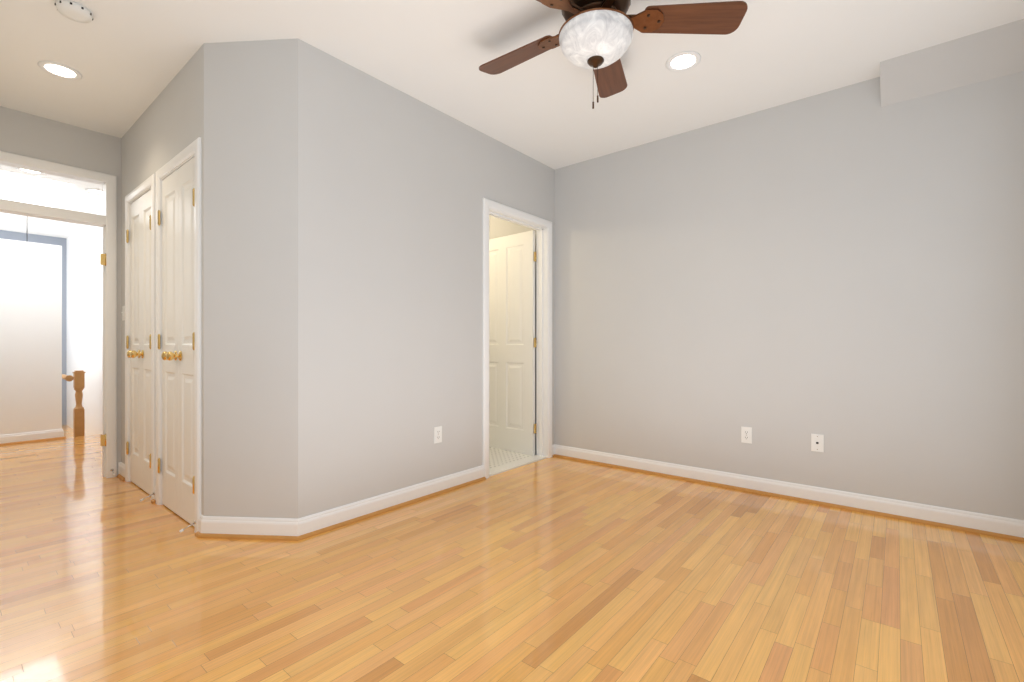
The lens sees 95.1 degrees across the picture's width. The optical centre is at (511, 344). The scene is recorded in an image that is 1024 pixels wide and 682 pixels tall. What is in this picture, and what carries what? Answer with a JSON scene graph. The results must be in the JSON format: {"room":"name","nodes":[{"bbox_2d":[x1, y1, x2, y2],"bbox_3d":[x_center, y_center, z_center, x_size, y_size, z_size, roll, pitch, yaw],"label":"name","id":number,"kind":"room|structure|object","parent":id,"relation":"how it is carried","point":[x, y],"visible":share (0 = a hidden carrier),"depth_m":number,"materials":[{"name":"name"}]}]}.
{"room":"empty bedroom","nodes":[
{"label":"empty bedroom","id":0,"kind":"room"},
{"bbox_2d":[0,239,61,434],"bbox_3d":[-5.451,0.070,4.862,0.120,2.360,1.120,0,0,39],"label":"wall","id":1,"kind":"structure","parent":0,"point":[30,336],"depth_m":5.07,"materials":[{"name":"white paint"}]},
{"bbox_2d":[0,429,65,445],"bbox_3d":[-5.428,0.996,4.864,0.152,0.108,1.152,0,0,39],"label":"baseboard","id":2,"kind":"structure","parent":1,"relation":"attached to","point":[25,437],"depth_m":5.06,"materials":[{"name":"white wood"}]},
{"bbox_2d":[0,230,66,424],"bbox_3d":[-7.470,-0.175,6.767,0.120,2.970,1.500,0,0,39],"label":"wall","id":3,"kind":"structure","parent":0,"point":[20,236],"depth_m":7.28,"materials":[{"name":"paint"}]},
{"bbox_2d":[0,106,120,474],"bbox_3d":[-3.254,-0.305,3.724,0.120,2.710,2.150,0,0,39],"label":"wall","id":4,"kind":"structure","parent":0,"point":[33,136],"depth_m":3.54,"materials":[{"name":"paint"}]},
{"bbox_2d":[0,151,116,477],"bbox_3d":[-3.512,-0.148,3.399,0.145,2.396,0.982,0,0,39],"label":"door frame","id":5,"kind":"structure","parent":4,"relation":"attached to","point":[107,220],"depth_m":3.69,"materials":[{"name":"white wood"}]},
{"bbox_2d":[100,253,105,446],"bbox_3d":[-3.216,0.040,3.690,0.041,1.521,0.042,0,0,39],"label":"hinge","id":6,"kind":"structure","parent":5,"relation":"attached to","point":[102,262],"depth_m":3.68,"materials":[{"name":"gold metal"}]},
{"bbox_2d":[62,425,72,437],"bbox_3d":[-6.396,1.280,5.885,2.900,0.060,1.740,0,0,39],"label":"floor","id":7,"kind":"structure","parent":0,"point":[68,431],"depth_m":6.76,"materials":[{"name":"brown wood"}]},
{"bbox_2d":[62,370,85,436],"bbox_3d":[-5.321,0.775,5.642,0.750,0.950,0.171,0,0,39],"label":"newel post","id":8,"kind":"object","parent":7,"relation":"on","point":[78,377],"visible":0.92,"depth_m":5.44,"materials":[{"name":"brown wood"}]},
{"bbox_2d":[67,208,102,435],"bbox_3d":[-4.997,-0.175,5.784,5.190,2.970,0.120,0,0,39],"label":"wall","id":9,"kind":"structure","parent":0,"point":[84,304],"depth_m":6.30,"materials":[{"name":"white paint"}]},
{"bbox_2d":[121,44,203,515],"bbox_3d":[-2.427,-0.305,3.257,1.990,2.710,0.120,0,0,39],"label":"wall","id":10,"kind":"structure","parent":0,"point":[166,127],"depth_m":2.99,"materials":[{"name":"paint"}]},
{"bbox_2d":[117,462,124,480],"bbox_3d":[-3.074,0.996,3.691,0.199,0.108,0.032,0,0,39],"label":"baseboard","id":11,"kind":"structure","parent":10,"relation":"attached to","point":[121,471],"depth_m":3.70,"materials":[{"name":"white wood"}]},
{"bbox_2d":[121,306,124,320],"bbox_3d":[-3.073,-0.250,3.700,0.070,0.115,0.017,0,0,39],"label":"light switch","id":12,"kind":"object","parent":10,"relation":"attached to","point":[123,313],"visible":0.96,"depth_m":3.70,"materials":[{"name":"white plastic"}]},
{"bbox_2d":[126,197,140,487],"bbox_3d":[-2.824,-0.017,3.484,0.320,2.120,0.108,0,0,39],"label":"door","id":13,"kind":"structure","parent":10,"relation":"in","point":[135,341],"depth_m":3.50,"materials":[{"name":"paint"}]},
{"bbox_2d":[125,173,155,499],"bbox_3d":[-2.657,-0.051,3.434,0.772,2.201,0.139,0,0,39],"label":"trim","id":14,"kind":"structure","parent":10,"relation":"attached to","point":[143,188],"depth_m":3.16,"materials":[{"name":"white wood"}]},
{"bbox_2d":[130,190,150,494],"bbox_3d":[-2.575,-0.017,3.280,0.320,2.120,0.108,0,0,39],"label":"door","id":15,"kind":"structure","parent":10,"relation":"in","point":[145,354],"depth_m":3.32,"materials":[{"name":"paint"}]},
{"bbox_2d":[151,485,155,503],"bbox_3d":[-2.382,0.996,3.122,0.048,0.108,0.032,0,0,39],"label":"baseboard","id":16,"kind":"structure","parent":10,"relation":"attached to","point":[153,501],"depth_m":3.11,"materials":[{"name":"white wood"}]},
{"bbox_2d":[158,169,177,514],"bbox_3d":[-2.183,-0.017,2.957,0.340,2.120,0.108,0,0,39],"label":"door","id":17,"kind":"structure","parent":10,"relation":"in","point":[170,340],"depth_m":2.97,"materials":[{"name":"paint"}]},
{"bbox_2d":[156,137,200,532],"bbox_3d":[-2.008,-0.051,2.901,0.812,2.201,0.139,0,0,39],"label":"trim","id":18,"kind":"structure","parent":10,"relation":"attached to","point":[184,156],"depth_m":2.66,"materials":[{"name":"white wood"}]},
{"bbox_2d":[166,157,194,526],"bbox_3d":[-1.919,-0.017,2.740,0.340,2.120,0.108,0,0,39],"label":"door","id":19,"kind":"structure","parent":10,"relation":"in","point":[185,355],"depth_m":2.77,"materials":[{"name":"paint"}]},
{"bbox_2d":[204,38,297,518],"bbox_3d":[-1.423,-0.305,2.619,0.538,2.710,0.120,0,0,4],"label":"wall","id":20,"kind":"structure","parent":0,"point":[250,278],"depth_m":2.56,"materials":[{"name":"paint"}]},
{"bbox_2d":[298,39,553,517],"bbox_3d":[-0.425,-0.305,3.528,0.120,2.710,2.460,0,0,39],"label":"wall","id":21,"kind":"structure","parent":0,"point":[396,186],"depth_m":2.98,"materials":[{"name":"paint"}]},
{"bbox_2d":[195,465,485,540],"bbox_3d":[-0.974,0.996,3.117,0.511,0.108,1.811,0,0,39],"label":"baseboard","id":22,"kind":"structure","parent":21,"relation":"attached to","point":[258,528],"depth_m":2.65,"materials":[{"name":"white wood"}]},
{"bbox_2d":[434,426,441,443],"bbox_3d":[-0.521,0.635,3.310,0.008,0.115,0.070,0,0,39],"label":"outlet","id":23,"kind":"object","parent":21,"relation":"attached to","point":[438,434],"visible":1,"depth_m":3.31,"materials":[{"name":"white plastic"}]},
{"bbox_2d":[489,230,535,455],"bbox_3d":[-0.059,-0.017,4.680,0.833,2.118,0.181,0,0,39],"label":"door","id":24,"kind":"structure","parent":21,"relation":"in","point":[512,346],"depth_m":4.58,"materials":[{"name":"paint"}]},
{"bbox_2d":[483,198,551,478],"bbox_3d":[0.030,-0.051,4.067,0.139,2.201,0.942,0,0,39],"label":"door frame","id":25,"kind":"structure","parent":21,"relation":"attached to","point":[542,227],"depth_m":4.35,"materials":[{"name":"white wood"}]},
{"bbox_2d":[552,444,554,456],"bbox_3d":[0.398,0.996,4.409,0.032,0.108,0.054,0,0,39],"label":"baseboard","id":26,"kind":"structure","parent":21,"relation":"attached to","point":[553,450],"depth_m":4.40,"materials":[{"name":"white wood"}]},
{"bbox_2d":[0,434,1023,681],"bbox_3d":[-1.431,1.144,3.390,7.940,0.212,4.190,0,0,39],"label":"floor","id":27,"kind":"structure","parent":0,"point":[556,570],"depth_m":2.01,"materials":[{"name":"brown wood"}]},
{"bbox_2d":[0,0,1023,237],"bbox_3d":[-2.551,-1.705,4.311,10.840,0.090,4.190,0,0,39],"label":"ceiling","id":28,"kind":"structure","parent":0,"point":[127,60],"depth_m":2.70,"materials":[{"name":"paint"}]},
{"bbox_2d":[16,168,44,173],"bbox_3d":[-4.572,-1.655,4.451,0.196,0.008,0.196,0,0,39],"label":"recessed light","id":29,"kind":"object","parent":28,"relation":"in","point":[29,171],"visible":0.48,"depth_m":4.48,"materials":[{"name":"white"}]},
{"bbox_2d":[0,171,72,206],"bbox_3d":[-5.330,-1.653,4.867,1.200,0.010,0.980,0,0,39],"label":"skylight","id":30,"kind":"object","parent":28,"relation":"attached to","point":[25,189],"visible":1,"depth_m":4.97,"materials":[{"name":"white glass"}]},
{"bbox_2d":[38,61,81,79],"bbox_3d":[-2.730,-1.655,2.833,0.196,0.008,0.196,0,0,39],"label":"recessed light","id":31,"kind":"object","parent":28,"relation":"in","point":[59,70],"visible":0.98,"depth_m":2.83,"materials":[{"name":"white"}]},
{"bbox_2d":[55,0,92,22],"bbox_3d":[-2.160,-1.641,2.314,0.136,0.037,0.140,0,0,39],"label":"smoke detector","id":32,"kind":"object","parent":28,"relation":"attached to","point":[74,11],"visible":0.98,"depth_m":2.29,"materials":[{"name":"white plastic"}]},
{"bbox_2d":[85,188,102,194],"bbox_3d":[-4.490,-1.655,5.070,0.196,0.008,0.196,0,0,39],"label":"recessed light","id":33,"kind":"object","parent":28,"relation":"in","point":[96,191],"visible":0.81,"depth_m":5.06,"materials":[{"name":"white"}]},
{"bbox_2d":[479,0,747,108],"bbox_3d":[0.350,-1.377,2.197,1.263,0.565,1.310,0,0,39],"label":"fan","id":34,"kind":"object","parent":28,"relation":"hanging from","point":[596,36],"visible":1,"depth_m":2.14,"materials":[{"name":"brown wood"}]},
{"bbox_2d":[666,51,700,71],"bbox_3d":[1.002,-1.655,2.744,0.196,0.008,0.196,0,0,39],"label":"recessed light","id":35,"kind":"object","parent":28,"relation":"in","point":[683,61],"visible":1,"depth_m":2.74,"materials":[{"name":"white"}]},
{"bbox_2d":[880,19,1023,106],"bbox_3d":[2.478,-1.565,2.611,0.670,0.190,0.190,0,0,39],"label":"ceiling soffit","id":36,"kind":"structure","parent":28,"relation":"attached to","point":[991,53],"depth_m":2.62,"materials":[{"name":"paint"}]},
{"bbox_2d":[489,447,535,468],"bbox_3d":[-1.019,1.046,4.521,2.060,0.008,1.680,0,0,39],"label":"floor","id":37,"kind":"structure","parent":0,"point":[498,457],"depth_m":4.37,"materials":[{"name":"beige tile"}]},
{"bbox_2d":[489,71,1023,519],"bbox_3d":[0.796,-0.305,4.194,5.520,2.710,0.120,0,0,39],"label":"wall","id":38,"kind":"structure","parent":0,"point":[841,270],"depth_m":3.12,"materials":[{"name":"paint"}]},
{"bbox_2d":[741,426,751,443],"bbox_3d":[1.690,0.650,3.377,0.070,0.115,0.008,0,0,39],"label":"electrical outlet","id":39,"kind":"object","parent":38,"relation":"attached to","point":[746,434],"visible":1,"depth_m":3.37,"materials":[{"name":"white plastic"}]},
{"bbox_2d":[555,444,1023,541],"bbox_3d":[1.590,0.996,3.444,3.100,0.108,0.032,0,0,39],"label":"baseboard","id":40,"kind":"structure","parent":38,"relation":"attached to","point":[986,524],"depth_m":3.08,"materials":[{"name":"white wood"}]},
{"bbox_2d":[811,434,823,451],"bbox_3d":[2.023,0.650,3.104,0.070,0.115,0.007,0,0,39],"label":"outlet","id":41,"kind":"object","parent":38,"relation":"attached to","point":[817,442],"visible":1,"depth_m":3.10,"materials":[{"name":"white plastic"}]}
]}

